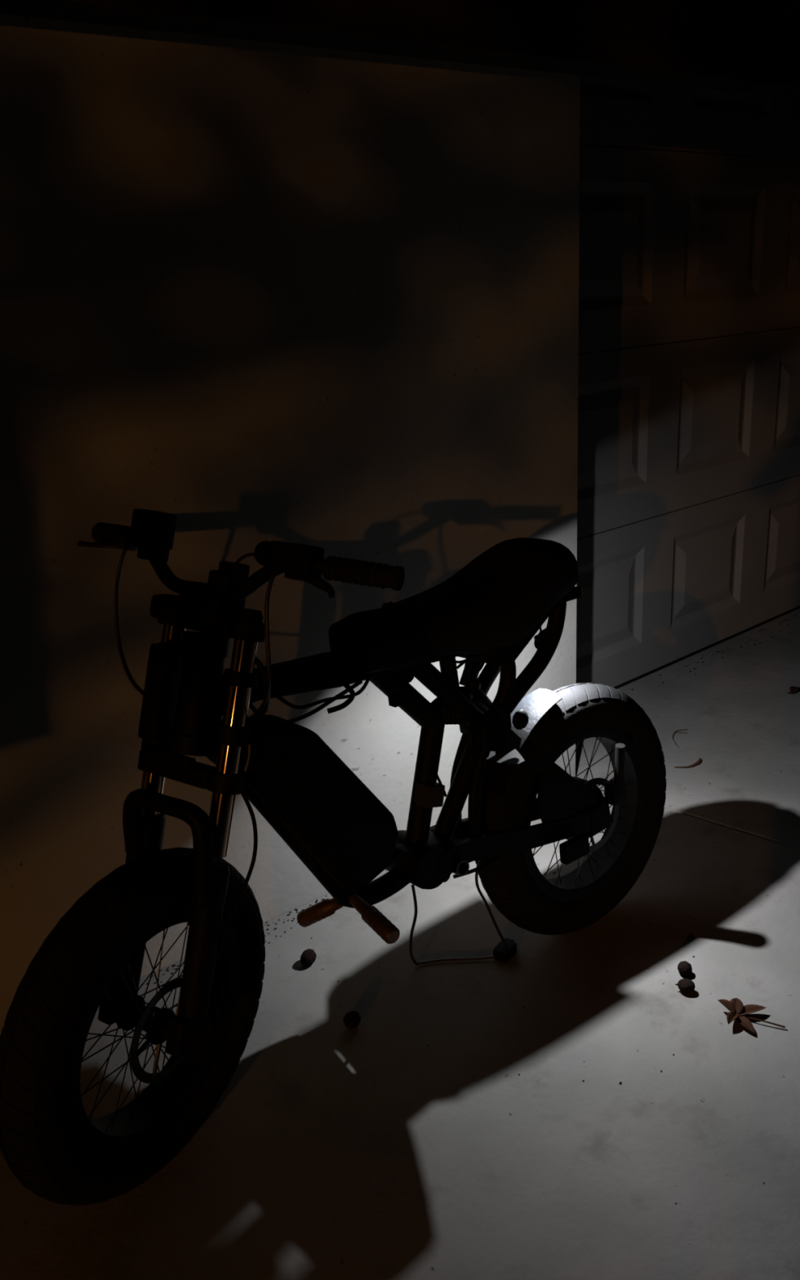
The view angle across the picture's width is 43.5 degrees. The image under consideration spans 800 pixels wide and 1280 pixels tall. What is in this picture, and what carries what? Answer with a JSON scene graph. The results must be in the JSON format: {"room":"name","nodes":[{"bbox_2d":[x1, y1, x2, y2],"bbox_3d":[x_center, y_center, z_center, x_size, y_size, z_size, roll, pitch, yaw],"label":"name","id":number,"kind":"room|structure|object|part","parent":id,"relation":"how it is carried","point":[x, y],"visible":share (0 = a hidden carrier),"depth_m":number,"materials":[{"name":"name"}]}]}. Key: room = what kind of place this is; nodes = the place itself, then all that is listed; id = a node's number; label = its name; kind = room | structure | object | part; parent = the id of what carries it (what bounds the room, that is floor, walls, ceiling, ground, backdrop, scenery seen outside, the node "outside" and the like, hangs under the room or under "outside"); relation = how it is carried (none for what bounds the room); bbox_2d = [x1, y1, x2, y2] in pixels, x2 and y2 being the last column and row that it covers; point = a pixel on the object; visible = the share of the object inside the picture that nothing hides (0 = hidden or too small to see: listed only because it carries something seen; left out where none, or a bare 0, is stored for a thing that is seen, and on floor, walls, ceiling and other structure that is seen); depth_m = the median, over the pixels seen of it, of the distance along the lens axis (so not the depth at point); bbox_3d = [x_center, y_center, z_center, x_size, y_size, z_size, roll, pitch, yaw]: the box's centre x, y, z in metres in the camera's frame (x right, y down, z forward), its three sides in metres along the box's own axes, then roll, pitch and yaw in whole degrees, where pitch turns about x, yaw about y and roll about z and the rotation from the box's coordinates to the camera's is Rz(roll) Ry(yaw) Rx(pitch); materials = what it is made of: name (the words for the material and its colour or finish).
{"room":"driveway","nodes":[
{"label":"driveway","id":0,"kind":"room"},
{"bbox_2d":[0,13,580,1035],"bbox_3d":[-3.397,-0.242,0.299,9.012,3.500,0.802,-16,23,-34],"label":"wall","id":1,"kind":"structure","parent":0,"point":[251,292],"depth_m":2.09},
{"bbox_2d":[0,0,799,98],"bbox_3d":[0.693,-1.616,2.471,17.000,0.420,0.120,-16,23,-34],"label":"ceiling","id":2,"kind":"structure","parent":1,"relation":"attached to","point":[753,46],"depth_m":2.18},
{"bbox_2d":[0,608,799,1279],"bbox_3d":[3.102,1.784,-1.011,21.000,0.120,11.900,-16,23,-34],"label":"floor","id":3,"kind":"structure","parent":0,"point":[331,1150],"depth_m":1.93,"materials":[{"name":"concrete"}]},
{"bbox_2d":[300,948,316,966],"bbox_3d":[-0.208,0.725,2.297,0.034,0.034,0.050,6,21,24],"label":"seed pod","id":4,"kind":"object","parent":3,"relation":"on","point":[308,957],"visible":1,"depth_m":2.28,"materials":[{"name":"brown plant"}]},
{"bbox_2d":[0,508,666,1205],"bbox_3d":[-0.051,0.255,1.993,1.621,1.111,0.593,-14,22,-29],"label":"bicycle","id":5,"kind":"object","parent":3,"relation":"on","point":[488,611],"visible":0.99,"depth_m":1.80,"materials":[{"name":"metal"}]},
{"bbox_3d":[-0.519,-0.171,1.769,0.113,0.031,0.043,2,20,15],"label":"brake lever","id":6,"kind":"part","parent":5,"relation":"part of","materials":[{"name":"black metal"}]},
{"bbox_3d":[-0.472,0.483,1.760,0.185,0.362,0.062,-17,18,-34],"label":"fork leg","id":7,"kind":"part","parent":5,"relation":"part of","materials":[{"name":"black paint"}]},
{"bbox_3d":[-0.358,0.224,1.709,0.217,0.054,0.069,8,22,30],"label":"fork crown","id":8,"kind":"part","parent":5,"relation":"part of","materials":[{"name":"black paint"}]},
{"bbox_3d":[-0.342,0.534,1.686,0.166,0.314,0.057,-17,18,-34],"label":"fork leg","id":9,"kind":"part","parent":5,"relation":"part of","materials":[{"name":"black paint"}]},
{"bbox_3d":[-0.336,-0.070,1.693,0.151,0.098,0.102,8,22,30],"label":"stem","id":10,"kind":"part","parent":5,"relation":"part of","materials":[{"name":"black paint"}]},
{"bbox_3d":[-0.320,-0.028,1.693,0.217,0.054,0.069,8,22,30],"label":"fork crown","id":11,"kind":"part","parent":5,"relation":"part of","materials":[{"name":"black paint"}]},
{"bbox_2d":[266,540,324,581],"bbox_3d":[-0.168,-0.127,1.619,0.086,0.069,0.048,8,22,30],"label":"switch","id":12,"kind":"object","parent":5,"relation":"attached to","point":[298,562],"depth_m":1.60,"materials":[{"name":"black plastic"}]},
{"bbox_2d":[408,858,516,965],"bbox_3d":[0.116,0.590,2.200,0.311,0.318,0.141,-16,23,-34],"label":"kickstand","id":13,"kind":"object","parent":5,"relation":"attached to","point":[506,948],"visible":0.97,"depth_m":2.26,"materials":[{"name":"black metal"}]},
{"bbox_2d":[533,626,546,648],"bbox_3d":[0.318,-0.046,2.171,0.056,0.132,0.060,-16,23,-34],"label":"work light","id":14,"kind":"object","parent":5,"relation":"attached to","point":[538,637],"depth_m":2.18,"materials":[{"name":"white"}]},
{"bbox_2d":[566,586,582,601],"bbox_3d":[0.349,-0.101,2.152,0.060,0.028,0.072,-16,23,-34],"label":"tail light","id":15,"kind":"object","parent":5,"relation":"attached to","point":[575,593],"depth_m":2.12,"materials":[{"name":"black plastic"}]},
{"bbox_2d":[343,1010,360,1028],"bbox_3d":[-0.100,0.792,2.091,0.037,0.034,0.036,-7,20,-12],"label":"seed pod","id":16,"kind":"object","parent":3,"relation":"on","point":[352,1019],"visible":1,"depth_m":2.08,"materials":[{"name":"brown plant"}]},
{"bbox_2d":[141,615,795,1204],"bbox_3d":[1.150,0.463,2.879,3.602,0.006,1.963,-16,23,-34],"label":"crumbs","id":17,"kind":"object","parent":3,"relation":"on","point":[316,901],"visible":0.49,"depth_m":2.46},
{"bbox_2d":[672,728,688,746],"bbox_3d":[0.918,0.321,3.314,0.041,0.006,0.147,7,22,28],"label":"twig","id":18,"kind":"object","parent":3,"relation":"on","point":[682,729],"visible":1,"depth_m":3.35,"materials":[{"name":"brown plant"}]},
{"bbox_2d":[677,960,692,975],"bbox_3d":[0.623,0.718,2.195,0.032,0.030,0.032,7,22,27],"label":"seed pod","id":19,"kind":"object","parent":3,"relation":"on","point":[685,968],"visible":1,"depth_m":2.19,"materials":[{"name":"brown plant"}]},
{"bbox_2d":[675,978,695,993],"bbox_3d":[0.611,0.738,2.141,0.032,0.029,0.035,-16,23,-32],"label":"seed pod","id":20,"kind":"object","parent":3,"relation":"on","point":[685,985],"visible":1,"depth_m":2.13,"materials":[{"name":"brown plant"}]},
{"bbox_2d":[674,758,701,768],"bbox_3d":[0.903,0.387,3.124,0.101,0.011,0.028,-11,21,-20],"label":"stalk","id":21,"kind":"object","parent":3,"relation":"on","point":[699,761],"visible":1,"depth_m":3.12,"materials":[{"name":"brown plant"}]},
{"bbox_2d":[717,997,785,1033],"bbox_3d":[0.714,0.765,2.049,0.114,0.022,0.094,-6,20,-9],"label":"dry leaf","id":22,"kind":"object","parent":3,"relation":"on","point":[736,1007],"visible":1,"depth_m":2.06,"materials":[{"name":"brown plant"}]},
{"bbox_2d":[787,686,798,693],"bbox_3d":[1.416,0.181,3.615,0.064,0.016,0.031,-16,23,-34],"label":"scrap","id":23,"kind":"object","parent":3,"relation":"on","point":[793,689],"visible":1,"depth_m":3.62,"materials":[{"name":"brown plant"}]},
{"bbox_3d":[2.005,-3.023,3.771,4.776,1.100,0.600,-16,23,-34],"label":"wall","id":24,"kind":"structure","parent":0,"visible":0},
{"bbox_2d":[576,75,799,688],"bbox_3d":[1.864,-1.447,4.293,4.900,2.600,0.170,-18,24,-37],"label":"door","id":25,"kind":"structure","parent":24,"relation":"in","point":[688,474],"depth_m":3.60,"materials":[{"name":"paint"}]}
]}

